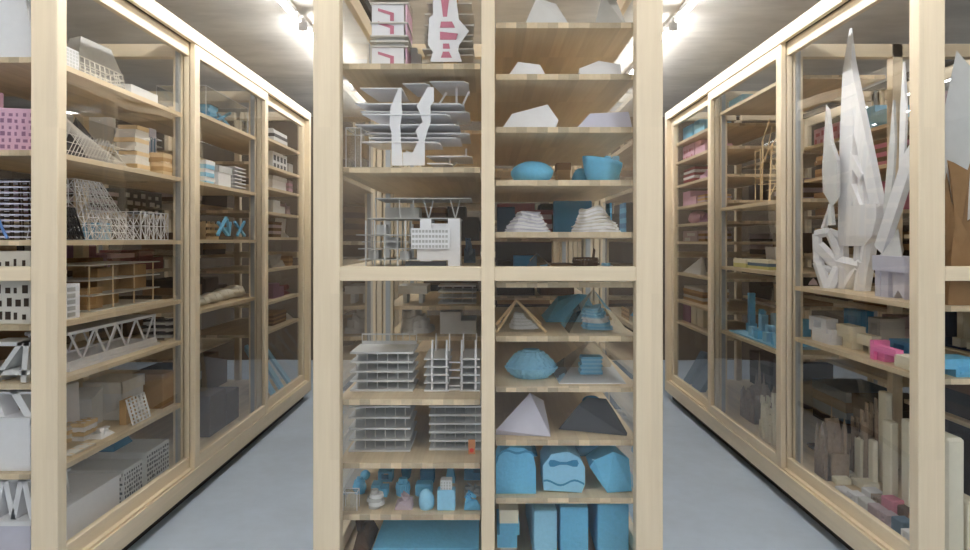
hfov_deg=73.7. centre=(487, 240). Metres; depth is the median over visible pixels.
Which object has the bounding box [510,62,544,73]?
model
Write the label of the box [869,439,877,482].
column
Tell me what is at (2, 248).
model
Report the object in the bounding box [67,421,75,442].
model
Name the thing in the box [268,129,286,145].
model
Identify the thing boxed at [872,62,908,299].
model
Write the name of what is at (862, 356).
shelf
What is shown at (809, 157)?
shelf
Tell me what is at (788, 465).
display cabinet
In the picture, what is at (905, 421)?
column
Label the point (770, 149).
tower
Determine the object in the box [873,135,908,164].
model
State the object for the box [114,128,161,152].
model
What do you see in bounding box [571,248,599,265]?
model
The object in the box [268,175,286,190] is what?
model
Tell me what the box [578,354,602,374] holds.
model
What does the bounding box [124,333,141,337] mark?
shelf
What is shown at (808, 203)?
shelf
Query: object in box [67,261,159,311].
model
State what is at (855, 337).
model
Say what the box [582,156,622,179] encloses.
model
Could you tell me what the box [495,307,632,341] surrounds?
shelf
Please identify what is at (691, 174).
model
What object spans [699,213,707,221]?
model
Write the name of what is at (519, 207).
model
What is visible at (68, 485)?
model
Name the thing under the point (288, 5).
strip light
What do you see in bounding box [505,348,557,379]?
model
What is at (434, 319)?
shelf
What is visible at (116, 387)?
box
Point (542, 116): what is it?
model
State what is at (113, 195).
model
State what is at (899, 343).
model
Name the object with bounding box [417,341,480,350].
shelf
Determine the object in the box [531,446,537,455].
model
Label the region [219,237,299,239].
shelf
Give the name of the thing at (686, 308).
model
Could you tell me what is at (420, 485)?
model
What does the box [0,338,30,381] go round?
model
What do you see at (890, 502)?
block
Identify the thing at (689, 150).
model
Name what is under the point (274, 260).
model
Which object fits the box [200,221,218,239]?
model
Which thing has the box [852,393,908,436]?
model
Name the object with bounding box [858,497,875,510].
block
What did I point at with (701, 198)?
model
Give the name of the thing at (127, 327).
model
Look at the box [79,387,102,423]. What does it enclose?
model
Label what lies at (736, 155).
shelf
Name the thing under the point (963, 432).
model
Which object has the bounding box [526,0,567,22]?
model
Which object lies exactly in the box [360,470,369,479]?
model
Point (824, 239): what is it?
model
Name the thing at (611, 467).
model
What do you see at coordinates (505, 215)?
foam block
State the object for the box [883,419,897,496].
column
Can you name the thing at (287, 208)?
model
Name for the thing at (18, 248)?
model
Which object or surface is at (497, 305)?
model
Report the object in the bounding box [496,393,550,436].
model
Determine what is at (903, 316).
model
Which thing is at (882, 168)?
shelf
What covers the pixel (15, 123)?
model
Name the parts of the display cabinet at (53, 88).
rail, corner post, post, post, door rail, door rail, corner post, post, rail, rail, door rail, door rail, post, post, rail, door rail, door rail, corner post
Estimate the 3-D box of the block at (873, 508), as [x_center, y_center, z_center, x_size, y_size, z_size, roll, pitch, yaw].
[1.970,1.375,3.269,0.060,0.075,0.088,0,0,3]
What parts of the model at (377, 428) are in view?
floor plate, floor plate, floor plate, floor plate, floor plate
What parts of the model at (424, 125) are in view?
floor plate, core panel, floor plate, floor plate, floor plate, floor plate, floor plate, floor plate, floor plate, floor plate, core panel, floor plate, floor plate, floor plate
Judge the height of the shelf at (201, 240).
0.024 m
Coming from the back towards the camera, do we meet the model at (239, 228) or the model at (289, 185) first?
the model at (289, 185)
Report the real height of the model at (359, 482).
0.073 m
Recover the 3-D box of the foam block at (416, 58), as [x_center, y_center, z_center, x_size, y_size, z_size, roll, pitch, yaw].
[-0.326,-0.820,2.955,0.045,0.110,0.050,0,0,0]
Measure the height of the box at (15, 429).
0.233 m
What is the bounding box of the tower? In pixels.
[758,118,775,201]
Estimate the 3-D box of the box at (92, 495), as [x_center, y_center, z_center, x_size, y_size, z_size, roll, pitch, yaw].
[-2.120,1.321,3.195,0.360,0.185,0.460,0,0,0]
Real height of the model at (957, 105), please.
1.140 m
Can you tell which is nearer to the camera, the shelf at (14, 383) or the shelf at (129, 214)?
the shelf at (14, 383)
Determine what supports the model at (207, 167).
on the display cabinet at (53, 88)
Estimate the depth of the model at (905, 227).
4.17 m
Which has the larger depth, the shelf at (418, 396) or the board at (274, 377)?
the board at (274, 377)
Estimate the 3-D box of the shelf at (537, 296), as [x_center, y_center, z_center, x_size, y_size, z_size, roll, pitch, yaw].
[0.341,0.362,4.685,0.614,0.024,1.190,0,0,0]
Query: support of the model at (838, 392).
on the display cabinet at (788, 465)
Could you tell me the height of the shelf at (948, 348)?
0.024 m
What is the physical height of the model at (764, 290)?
0.200 m
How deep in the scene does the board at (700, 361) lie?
6.40 m
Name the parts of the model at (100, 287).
thin post, thin post, floor plate, floor plate, floor plate, floor plate, thin post, thin post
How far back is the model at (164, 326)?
4.11 m
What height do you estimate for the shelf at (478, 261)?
0.024 m
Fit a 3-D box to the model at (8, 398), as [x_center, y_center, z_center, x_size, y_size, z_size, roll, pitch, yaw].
[-2.132,0.714,2.875,0.295,0.109,0.090,0,0,0]
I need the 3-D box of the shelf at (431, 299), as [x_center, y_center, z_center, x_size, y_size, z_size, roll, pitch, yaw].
[-0.341,0.422,4.685,0.614,0.024,1.190,0,0,0]
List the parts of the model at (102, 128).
box lid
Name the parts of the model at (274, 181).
box lid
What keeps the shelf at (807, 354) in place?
attached to the display cabinet at (788, 465)
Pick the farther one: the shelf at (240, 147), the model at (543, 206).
the shelf at (240, 147)
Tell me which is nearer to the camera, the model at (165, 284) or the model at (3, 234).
the model at (3, 234)
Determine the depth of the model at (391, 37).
2.85 m
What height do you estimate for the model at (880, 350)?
0.096 m
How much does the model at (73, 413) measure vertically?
0.246 m
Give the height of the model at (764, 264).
0.067 m
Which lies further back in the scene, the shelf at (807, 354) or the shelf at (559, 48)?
the shelf at (807, 354)
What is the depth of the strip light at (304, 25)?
4.77 m
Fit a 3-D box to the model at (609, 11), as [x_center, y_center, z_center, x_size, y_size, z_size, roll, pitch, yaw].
[0.554,-1.034,3.025,0.157,0.184,0.250,0,0,0]
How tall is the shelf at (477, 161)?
0.024 m
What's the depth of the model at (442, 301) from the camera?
4.27 m
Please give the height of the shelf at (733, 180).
0.024 m
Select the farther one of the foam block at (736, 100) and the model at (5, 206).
the foam block at (736, 100)
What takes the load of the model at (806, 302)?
on the display cabinet at (788, 465)
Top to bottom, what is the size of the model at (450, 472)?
0.066 m
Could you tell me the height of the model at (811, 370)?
0.340 m
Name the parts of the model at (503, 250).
box lid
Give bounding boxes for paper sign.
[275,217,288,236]
[765,247,775,258]
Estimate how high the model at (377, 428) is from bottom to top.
0.207 m
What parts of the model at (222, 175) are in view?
box lid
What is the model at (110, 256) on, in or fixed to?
on the display cabinet at (53, 88)
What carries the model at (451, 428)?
on the display cabinet at (560, 49)
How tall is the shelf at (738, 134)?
0.024 m
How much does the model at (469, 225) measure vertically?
0.220 m
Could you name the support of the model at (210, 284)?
on the display cabinet at (53, 88)
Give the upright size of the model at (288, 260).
0.096 m
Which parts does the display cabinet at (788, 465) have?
corner post, door rail, door rail, rail, post, post, door rail, door rail, rail, rail, post, corner post, door rail, door rail, door rail, post, post, door rail, corner post, rail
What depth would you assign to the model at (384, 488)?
2.98 m
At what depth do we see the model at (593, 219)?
2.89 m
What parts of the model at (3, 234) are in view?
blue cord, dark lid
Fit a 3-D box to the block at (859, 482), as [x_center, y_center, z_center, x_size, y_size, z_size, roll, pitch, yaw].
[2.170,1.396,3.718,0.100,0.035,0.105,0,0,-4]
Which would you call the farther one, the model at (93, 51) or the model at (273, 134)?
the model at (273, 134)
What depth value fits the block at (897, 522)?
3.08 m
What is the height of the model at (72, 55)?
0.109 m
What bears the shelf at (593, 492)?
attached to the display cabinet at (560, 49)
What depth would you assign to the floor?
4.02 m
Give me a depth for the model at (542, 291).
4.16 m
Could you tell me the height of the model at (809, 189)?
0.200 m
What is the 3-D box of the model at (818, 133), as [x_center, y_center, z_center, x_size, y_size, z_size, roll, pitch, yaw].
[2.769,-0.826,4.975,0.302,0.130,0.450,0,0,0]
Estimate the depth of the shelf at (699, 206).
5.76 m
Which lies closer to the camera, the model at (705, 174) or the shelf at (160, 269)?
the shelf at (160, 269)
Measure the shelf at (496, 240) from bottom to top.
0.024 m
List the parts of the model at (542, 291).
box lid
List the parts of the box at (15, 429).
box lid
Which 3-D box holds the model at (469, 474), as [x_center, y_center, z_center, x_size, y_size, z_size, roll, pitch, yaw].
[-0.079,1.150,3.215,0.079,0.052,0.070,0,0,0]
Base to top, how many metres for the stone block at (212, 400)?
0.294 m
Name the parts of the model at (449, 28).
pink panel, pink panel, pink panel, pink panel, floor plate, pink panel, floor plate, floor plate, floor plate, floor plate, floor plate, floor plate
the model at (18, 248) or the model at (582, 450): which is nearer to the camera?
the model at (582, 450)
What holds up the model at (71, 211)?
on the display cabinet at (53, 88)
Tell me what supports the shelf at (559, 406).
attached to the display cabinet at (560, 49)
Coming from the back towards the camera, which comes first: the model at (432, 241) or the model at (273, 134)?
the model at (273, 134)
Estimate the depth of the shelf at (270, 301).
5.89 m
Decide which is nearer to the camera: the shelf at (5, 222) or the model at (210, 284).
the shelf at (5, 222)
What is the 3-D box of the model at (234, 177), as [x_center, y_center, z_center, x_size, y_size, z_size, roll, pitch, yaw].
[-2.070,-0.489,5.152,0.200,0.186,0.227,0,0,0]
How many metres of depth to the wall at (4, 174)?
8.60 m
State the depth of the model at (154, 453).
3.77 m
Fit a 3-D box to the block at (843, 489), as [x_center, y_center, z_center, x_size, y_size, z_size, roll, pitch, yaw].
[1.975,1.391,3.576,0.060,0.043,0.106,0,0,-3]
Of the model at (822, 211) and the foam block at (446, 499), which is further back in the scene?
the model at (822, 211)
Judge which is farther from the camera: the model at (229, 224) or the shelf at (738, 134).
the shelf at (738, 134)
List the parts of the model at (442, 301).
floor plate, floor plate, floor plate, floor plate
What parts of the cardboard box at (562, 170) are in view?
box lid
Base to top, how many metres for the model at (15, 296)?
0.317 m
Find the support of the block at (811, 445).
on the display cabinet at (788, 465)
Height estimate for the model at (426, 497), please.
0.083 m
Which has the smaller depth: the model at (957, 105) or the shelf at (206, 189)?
the model at (957, 105)
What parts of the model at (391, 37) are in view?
floor plate, floor plate, floor plate, floor plate, floor plate, floor plate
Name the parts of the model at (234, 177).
floor plate, floor plate, floor plate, floor plate, floor plate, floor plate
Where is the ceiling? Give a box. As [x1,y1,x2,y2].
[4,0,969,116]
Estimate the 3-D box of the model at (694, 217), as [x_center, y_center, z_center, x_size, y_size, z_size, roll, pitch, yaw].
[2.071,-0.232,6.370,0.183,0.128,0.343,0,0,0]
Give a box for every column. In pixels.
[854,436,863,477]
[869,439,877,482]
[879,391,891,482]
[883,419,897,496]
[902,418,908,506]
[945,431,963,549]
[964,493,969,549]
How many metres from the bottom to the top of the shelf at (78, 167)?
0.024 m
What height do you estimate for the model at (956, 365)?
0.079 m
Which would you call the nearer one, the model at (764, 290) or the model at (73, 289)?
the model at (73, 289)
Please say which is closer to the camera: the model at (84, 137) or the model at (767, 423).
the model at (84, 137)
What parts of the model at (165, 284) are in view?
box lid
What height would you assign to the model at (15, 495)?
0.184 m
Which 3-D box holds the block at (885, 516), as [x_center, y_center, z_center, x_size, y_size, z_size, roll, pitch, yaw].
[1.969,1.375,3.170,0.062,0.076,0.083,0,0,0]
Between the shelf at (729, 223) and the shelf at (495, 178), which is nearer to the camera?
the shelf at (495, 178)
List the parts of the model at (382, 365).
floor plate, floor plate, floor plate, floor plate, floor plate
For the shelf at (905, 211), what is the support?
attached to the display cabinet at (788, 465)
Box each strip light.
[277,0,298,20]
[299,18,349,86]
[627,18,676,73]
[677,0,698,20]
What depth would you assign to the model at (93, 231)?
3.83 m
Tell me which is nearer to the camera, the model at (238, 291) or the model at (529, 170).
the model at (529, 170)
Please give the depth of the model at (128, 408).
3.56 m
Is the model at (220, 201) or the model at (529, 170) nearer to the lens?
the model at (529, 170)
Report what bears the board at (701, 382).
on the display cabinet at (788, 465)
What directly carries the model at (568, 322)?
on the display cabinet at (560, 49)
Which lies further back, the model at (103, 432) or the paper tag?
the model at (103, 432)
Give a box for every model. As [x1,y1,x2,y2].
[0,0,30,56]
[0,92,3,107]
[0,108,30,149]
[0,179,30,239]
[0,246,15,250]
[0,251,30,323]
[0,331,29,359]
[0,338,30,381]
[0,390,30,416]
[0,480,30,518]
[4,185,30,219]
[4,194,8,218]
[16,246,30,250]
[25,314,159,371]
[26,178,138,239]
[67,36,123,83]
[67,47,78,69]
[67,112,114,147]
[67,117,110,162]
[67,119,126,165]
[67,188,118,210]
[67,207,84,239]
[67,245,106,266]
[67,258,104,282]
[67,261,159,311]
[67,283,79,318]
[67,324,120,343]
[67,381,79,421]
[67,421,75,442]
[67,443,96,456]
[67,459,141,502]
[67,468,70,493]
[70,418,97,440]
[79,55,125,89]
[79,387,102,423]
[83,223,111,238]
[87,439,168,486]
[88,211,167,239]
[88,425,114,438]
[89,188,161,215]
[96,253,134,266]
[99,250,162,269]
[113,84,157,102]
[113,125,149,170]
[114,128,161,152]
[117,128,155,153]
[119,296,161,336]
[119,392,150,425]
[132,370,173,408]
[139,363,201,387]
[141,233,202,255]
[141,318,172,337]
[143,277,202,298]
[144,190,201,203]
[149,153,172,175]
[162,351,226,387]
[200,104,217,118]
[200,160,214,183]
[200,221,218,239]
[200,292,223,302]
[200,296,211,305]
[201,196,226,207]
[202,277,226,293]
[203,233,225,254]
[213,288,234,299]
[216,217,228,235]
[217,112,231,124]
[224,166,245,188]
[224,219,231,235]
[225,285,245,297]
[233,221,245,236]
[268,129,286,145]
[268,151,286,170]
[268,200,284,213]
[268,222,281,236]
[268,254,284,267]
[268,283,283,298]
[268,310,286,325]
[280,203,289,213]
[280,256,292,265]
[280,284,290,294]
[286,180,292,191]
[287,163,292,172]
[348,405,416,451]
[350,333,418,390]
[353,476,366,494]
[353,520,378,549]
[355,81,473,166]
[356,198,472,265]
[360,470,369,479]
[366,488,384,509]
[370,0,413,63]
[371,480,388,496]
[378,469,393,481]
[394,490,413,509]
[395,477,410,496]
[398,283,429,302]
[400,310,434,333]
[401,469,411,478]
[412,207,446,227]
[415,480,432,496]
[418,489,433,510]
[420,469,434,482]
[422,0,474,63]
[424,281,479,290]
[424,333,480,390]
[429,397,480,449]
[438,283,476,303]
[440,310,476,333]
[446,469,455,482]
[447,207,478,240]
[461,221,480,255]
[464,238,475,262]
[464,469,479,479]
[464,482,479,496]
[464,490,479,509]
[495,242,551,265]
[496,300,550,306]
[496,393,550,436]
[496,446,535,493]
[496,504,518,549]
[497,203,534,216]
[497,260,534,294]
[497,305,532,306]
[503,104,557,126]
[505,211,550,231]
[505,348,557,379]
[509,311,537,329]
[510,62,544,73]
[511,161,553,179]
[524,254,550,265]
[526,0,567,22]
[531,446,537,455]
[537,203,552,231]
[537,263,573,294]
[540,446,584,492]
[541,294,591,321]
[559,397,626,435]
[571,205,620,231]
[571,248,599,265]
[572,168,586,179]
[575,446,597,455]
[578,61,620,73]
[578,112,631,126]
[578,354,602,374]
[580,304,612,329]
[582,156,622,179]
[586,446,631,492]
[595,0,624,22]
[600,263,612,265]
[606,203,611,219]
[683,142,694,159]
[683,166,707,182]
[683,191,707,205]
[683,231,698,240]
[683,285,728,304]
[683,304,690,322]
[684,257,705,274]
[688,211,705,222]
[695,140,732,154]
[697,194,731,202]
[698,231,731,240]
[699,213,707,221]
[700,170,707,178]
[729,293,820,349]
[740,352,775,423]
[749,184,773,199]
[749,233,772,254]
[749,276,775,299]
[749,350,775,391]
[755,149,760,202]
[759,393,775,445]
[773,178,822,199]
[773,233,813,255]
[773,277,832,305]
[773,358,832,408]
[808,278,817,284]
[809,315,841,344]
[812,28,883,290]
[812,378,886,433]
[814,122,839,144]
[814,192,837,215]
[814,403,848,480]
[815,151,838,177]
[815,228,852,254]
[815,270,874,300]
[836,323,880,352]
[844,308,873,332]
[849,398,878,480]
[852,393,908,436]
[853,225,908,255]
[853,271,908,308]
[866,105,908,127]
[868,317,904,339]
[870,340,903,361]
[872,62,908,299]
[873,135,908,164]
[880,229,903,256]
[882,181,908,208]
[882,314,908,337]
[889,338,908,353]
[945,51,969,219]
[945,160,969,304]
[945,312,969,351]
[945,354,969,376]
[945,385,969,419]
[945,419,969,495]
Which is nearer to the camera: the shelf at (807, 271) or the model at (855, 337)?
the model at (855, 337)
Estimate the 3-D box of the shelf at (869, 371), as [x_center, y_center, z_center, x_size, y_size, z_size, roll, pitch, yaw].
[2.887,0.912,4.685,0.614,0.024,1.190,0,0,0]
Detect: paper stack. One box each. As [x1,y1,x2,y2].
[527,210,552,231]
[733,258,758,267]
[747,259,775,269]
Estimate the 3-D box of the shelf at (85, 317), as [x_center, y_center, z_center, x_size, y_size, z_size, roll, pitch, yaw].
[-2.205,0.374,3.397,0.614,0.024,1.225,0,0,0]
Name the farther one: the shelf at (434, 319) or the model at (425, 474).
the shelf at (434, 319)
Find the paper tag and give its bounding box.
[468,439,474,453]
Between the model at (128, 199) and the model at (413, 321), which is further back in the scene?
the model at (128, 199)
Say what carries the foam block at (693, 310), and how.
on the display cabinet at (788, 465)
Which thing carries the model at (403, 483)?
on the display cabinet at (560, 49)
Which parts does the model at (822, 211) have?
box lid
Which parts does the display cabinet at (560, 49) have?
corner post, door rail, door rail, door glass, post, door glass, rail, post, post, corner post, door glass, post, rail, door glass, post, door glass, door rail, door rail, corner post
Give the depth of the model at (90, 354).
3.43 m
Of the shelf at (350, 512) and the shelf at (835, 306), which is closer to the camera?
the shelf at (350, 512)
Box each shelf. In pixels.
[0,57,181,116]
[0,150,181,181]
[0,240,181,245]
[0,299,181,330]
[0,340,181,389]
[0,403,181,479]
[4,219,28,224]
[89,210,171,218]
[89,370,139,379]
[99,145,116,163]
[100,181,254,195]
[112,107,254,139]
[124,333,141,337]
[126,297,254,316]
[130,338,232,361]
[146,268,171,272]
[154,254,232,259]
[157,150,210,167]
[162,201,232,210]
[168,239,254,242]
[200,133,299,154]
[200,210,299,217]
[200,265,299,273]
[200,318,299,337]
[212,161,299,177]
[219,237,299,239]
[225,293,299,307]
[236,184,299,196]
[343,64,480,121]
[343,167,480,192]
[343,351,480,404]
[343,405,480,468]
[343,457,480,519]
[346,259,480,265]
[394,193,480,203]
[394,291,480,309]
[394,315,480,340]
[401,241,480,244]
[402,130,480,157]
[417,204,480,210]
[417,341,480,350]
[422,158,480,168]
[495,23,632,81]
[495,74,632,128]
[495,127,632,165]
[495,178,571,182]
[495,180,632,202]
[495,232,632,238]
[495,239,581,241]
[495,281,632,287]
[495,285,581,299]
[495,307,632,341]
[495,342,632,391]
[495,384,632,445]
[495,435,632,503]
[676,123,775,146]
[676,146,775,164]
[676,174,775,187]
[676,200,772,209]
[676,221,775,226]
[676,241,775,244]
[676,272,775,281]
[676,299,775,314]
[676,320,757,339]
[721,75,884,114]
[721,198,837,210]
[721,266,874,276]
[721,330,848,358]
[743,150,837,168]
[743,254,812,259]
[743,295,866,309]
[794,286,969,311]
[794,337,969,384]
[803,359,823,361]
[804,122,908,150]
[804,164,886,182]
[804,209,908,218]
[804,253,852,257]
[804,295,908,313]
[819,359,908,386]
[904,399,969,427]
[945,346,969,354]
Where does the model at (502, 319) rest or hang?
on the display cabinet at (560, 49)
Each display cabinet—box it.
[0,0,310,549]
[313,0,662,549]
[665,0,969,549]
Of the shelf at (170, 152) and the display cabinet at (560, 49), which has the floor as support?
the display cabinet at (560, 49)
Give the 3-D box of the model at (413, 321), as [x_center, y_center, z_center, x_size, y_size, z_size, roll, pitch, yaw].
[-0.474,0.523,4.340,0.226,0.163,0.268,0,0,0]
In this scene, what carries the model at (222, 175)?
on the display cabinet at (53, 88)
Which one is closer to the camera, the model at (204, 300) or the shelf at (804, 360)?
the model at (204, 300)
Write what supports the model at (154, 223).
on the display cabinet at (53, 88)
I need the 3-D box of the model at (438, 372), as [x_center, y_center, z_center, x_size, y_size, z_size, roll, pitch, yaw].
[-0.163,0.567,3.070,0.254,0.229,0.280,0,0,0]
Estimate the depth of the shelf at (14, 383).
3.28 m
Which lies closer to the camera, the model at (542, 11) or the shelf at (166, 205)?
the model at (542, 11)
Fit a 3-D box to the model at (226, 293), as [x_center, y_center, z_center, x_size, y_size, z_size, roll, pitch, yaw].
[-2.035,0.409,4.958,0.181,0.093,0.136,0,0,0]
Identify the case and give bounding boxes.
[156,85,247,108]
[343,488,359,509]
[346,127,369,166]
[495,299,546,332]
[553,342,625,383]
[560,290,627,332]
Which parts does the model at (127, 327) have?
box lid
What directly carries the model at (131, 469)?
on the display cabinet at (53, 88)
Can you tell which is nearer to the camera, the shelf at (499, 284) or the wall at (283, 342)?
the shelf at (499, 284)
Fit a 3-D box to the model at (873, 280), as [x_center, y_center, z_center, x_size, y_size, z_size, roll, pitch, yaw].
[2.770,0.329,4.405,0.300,0.220,0.510,0,0,0]
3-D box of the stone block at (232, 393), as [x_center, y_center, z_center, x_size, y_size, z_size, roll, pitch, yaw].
[-2.100,1.291,5.077,0.200,0.245,0.239,0,0,0]
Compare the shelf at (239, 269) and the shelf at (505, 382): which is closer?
the shelf at (505, 382)
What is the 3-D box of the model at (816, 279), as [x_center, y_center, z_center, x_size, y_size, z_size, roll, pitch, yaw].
[2.770,0.329,4.960,0.299,0.220,0.479,0,0,0]
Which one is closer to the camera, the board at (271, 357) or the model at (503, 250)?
the model at (503, 250)
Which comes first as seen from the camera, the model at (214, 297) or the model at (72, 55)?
the model at (72, 55)
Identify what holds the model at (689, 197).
on the display cabinet at (788, 465)
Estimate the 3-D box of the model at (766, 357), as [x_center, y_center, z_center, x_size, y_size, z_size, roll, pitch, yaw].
[2.820,1.253,6.257,0.398,0.320,0.484,0,0,0]
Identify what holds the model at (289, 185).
on the display cabinet at (53, 88)
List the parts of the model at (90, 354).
board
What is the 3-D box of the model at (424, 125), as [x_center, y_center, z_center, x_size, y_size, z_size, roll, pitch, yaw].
[-0.329,-0.524,3.020,0.517,0.383,0.360,0,0,0]
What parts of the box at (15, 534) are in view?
box lid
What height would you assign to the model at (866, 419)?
0.480 m
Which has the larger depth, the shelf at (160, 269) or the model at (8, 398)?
the shelf at (160, 269)
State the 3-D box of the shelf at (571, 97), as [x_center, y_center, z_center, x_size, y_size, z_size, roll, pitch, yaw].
[0.341,-0.707,3.397,0.614,0.024,1.225,0,0,0]
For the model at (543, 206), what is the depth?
4.15 m
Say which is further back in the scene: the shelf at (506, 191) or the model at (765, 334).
the model at (765, 334)
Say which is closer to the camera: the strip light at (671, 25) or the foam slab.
the foam slab
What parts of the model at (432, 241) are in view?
thin post, thin post, thin post, floor plate, thin post, floor plate, floor plate, floor plate, thin post, thin post, thin post, floor plate, floor plate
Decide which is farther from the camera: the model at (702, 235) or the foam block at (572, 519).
the model at (702, 235)
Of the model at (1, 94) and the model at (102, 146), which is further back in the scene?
the model at (102, 146)
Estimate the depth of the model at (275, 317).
6.08 m
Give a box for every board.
[245,345,275,395]
[268,349,290,383]
[268,362,283,389]
[684,351,707,383]
[692,361,707,391]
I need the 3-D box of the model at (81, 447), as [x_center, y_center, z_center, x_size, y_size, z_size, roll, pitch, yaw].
[-1.960,0.996,3.087,0.069,0.012,0.194,0,0,0]
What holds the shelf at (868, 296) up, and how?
attached to the display cabinet at (788, 465)
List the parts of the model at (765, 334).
board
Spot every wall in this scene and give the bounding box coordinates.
[0,170,11,239]
[12,117,908,359]
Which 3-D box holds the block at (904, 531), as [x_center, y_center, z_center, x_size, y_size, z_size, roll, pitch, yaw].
[1.949,1.376,2.980,0.052,0.074,0.074,0,0,0]
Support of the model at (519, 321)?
on the display cabinet at (560, 49)
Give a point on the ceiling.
(259, 34)
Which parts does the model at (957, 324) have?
board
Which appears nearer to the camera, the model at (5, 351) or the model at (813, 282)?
the model at (5, 351)
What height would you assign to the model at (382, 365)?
0.229 m
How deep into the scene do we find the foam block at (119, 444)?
3.76 m
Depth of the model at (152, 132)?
3.95 m
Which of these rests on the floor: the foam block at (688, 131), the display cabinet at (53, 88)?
the display cabinet at (53, 88)
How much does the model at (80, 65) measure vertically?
0.099 m
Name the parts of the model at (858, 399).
box lid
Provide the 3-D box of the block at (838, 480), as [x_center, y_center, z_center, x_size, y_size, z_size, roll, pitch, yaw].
[2.065,1.396,3.800,0.090,0.034,0.115,0,0,4]
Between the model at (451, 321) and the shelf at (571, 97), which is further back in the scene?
the model at (451, 321)
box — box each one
[0,410,30,470]
[0,513,30,549]
[67,473,121,539]
[83,374,144,419]
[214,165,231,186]
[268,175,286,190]
[555,163,570,179]
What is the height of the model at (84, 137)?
0.289 m
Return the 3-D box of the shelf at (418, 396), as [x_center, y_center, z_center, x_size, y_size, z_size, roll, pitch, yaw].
[-0.341,0.694,3.397,0.614,0.024,1.225,0,0,0]
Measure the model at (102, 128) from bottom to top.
0.220 m
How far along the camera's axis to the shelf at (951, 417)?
3.58 m
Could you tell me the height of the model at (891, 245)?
0.140 m
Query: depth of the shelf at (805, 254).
5.18 m
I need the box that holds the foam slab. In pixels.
[373,520,478,549]
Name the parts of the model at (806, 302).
box lid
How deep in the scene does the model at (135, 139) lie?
3.70 m
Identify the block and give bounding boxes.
[99,436,131,451]
[200,388,225,436]
[213,387,238,424]
[411,48,421,63]
[437,486,455,509]
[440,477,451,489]
[497,207,514,231]
[513,255,536,265]
[525,504,556,549]
[553,201,591,231]
[555,504,587,549]
[587,504,628,549]
[683,124,693,139]
[691,306,696,324]
[694,119,730,133]
[697,308,707,327]
[729,94,752,106]
[807,443,814,449]
[832,476,851,484]
[835,485,850,495]
[847,490,865,503]
[849,470,857,478]
[852,478,878,488]
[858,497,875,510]
[861,487,882,497]
[868,503,887,518]
[871,493,882,503]
[879,510,898,527]
[881,495,903,513]
[891,516,908,534]
[894,354,908,369]
[897,504,908,517]
[901,528,908,539]
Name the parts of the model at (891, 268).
leg, leg, leaning arm, leg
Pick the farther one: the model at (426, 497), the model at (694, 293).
the model at (694, 293)
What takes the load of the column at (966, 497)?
on the display cabinet at (788, 465)
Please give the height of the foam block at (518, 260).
0.100 m
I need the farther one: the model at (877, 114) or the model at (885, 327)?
the model at (877, 114)
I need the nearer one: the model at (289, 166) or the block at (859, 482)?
the block at (859, 482)
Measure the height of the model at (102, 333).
0.240 m
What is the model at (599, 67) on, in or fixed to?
on the display cabinet at (560, 49)
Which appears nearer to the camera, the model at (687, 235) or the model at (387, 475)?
the model at (387, 475)
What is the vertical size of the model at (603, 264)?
0.076 m
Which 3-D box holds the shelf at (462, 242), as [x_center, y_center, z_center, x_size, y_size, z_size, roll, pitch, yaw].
[-0.341,0.012,4.685,0.614,0.024,1.190,0,0,0]
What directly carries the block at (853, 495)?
on the display cabinet at (788, 465)
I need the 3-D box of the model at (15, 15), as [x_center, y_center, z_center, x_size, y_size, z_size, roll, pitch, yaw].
[-2.183,-0.977,2.875,0.435,0.368,0.130,0,0,0]
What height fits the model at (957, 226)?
0.645 m
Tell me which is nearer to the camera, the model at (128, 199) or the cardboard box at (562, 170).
the cardboard box at (562, 170)
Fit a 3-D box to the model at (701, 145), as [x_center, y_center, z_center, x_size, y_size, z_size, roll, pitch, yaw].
[2.095,-0.866,6.016,0.250,0.149,0.284,0,0,0]
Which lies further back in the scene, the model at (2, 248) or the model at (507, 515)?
the model at (2, 248)
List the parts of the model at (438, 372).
floor plate, floor plate, floor plate, floor plate, floor plate, floor plate, floor plate, floor plate, floor plate, floor plate, floor plate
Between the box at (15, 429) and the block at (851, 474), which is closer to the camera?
the box at (15, 429)
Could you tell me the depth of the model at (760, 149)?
5.22 m
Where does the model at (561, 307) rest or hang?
on the display cabinet at (560, 49)
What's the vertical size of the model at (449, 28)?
0.348 m
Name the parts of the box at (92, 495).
box lid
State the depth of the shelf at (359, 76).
2.93 m
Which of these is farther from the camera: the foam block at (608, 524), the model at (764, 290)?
the model at (764, 290)
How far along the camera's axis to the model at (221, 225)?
4.78 m
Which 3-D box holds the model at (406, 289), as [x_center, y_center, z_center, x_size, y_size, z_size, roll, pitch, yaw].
[-0.490,0.350,4.325,0.188,0.118,0.250,0,0,0]
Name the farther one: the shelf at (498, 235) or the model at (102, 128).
the model at (102, 128)
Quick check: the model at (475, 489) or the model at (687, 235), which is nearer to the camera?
the model at (475, 489)
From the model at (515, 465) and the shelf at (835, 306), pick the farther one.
the shelf at (835, 306)
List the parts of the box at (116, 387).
box lid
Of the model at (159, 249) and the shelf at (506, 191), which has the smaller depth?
the shelf at (506, 191)
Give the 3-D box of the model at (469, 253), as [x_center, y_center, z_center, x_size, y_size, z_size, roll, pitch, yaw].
[-0.093,0.048,3.310,0.059,0.127,0.105,0,0,0]
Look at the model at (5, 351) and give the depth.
3.54 m
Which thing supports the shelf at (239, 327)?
attached to the display cabinet at (53, 88)
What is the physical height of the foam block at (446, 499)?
0.088 m
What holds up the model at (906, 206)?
on the display cabinet at (788, 465)
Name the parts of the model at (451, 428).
floor plate, floor plate, floor plate, floor plate, floor plate, floor plate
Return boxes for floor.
[109,360,908,549]

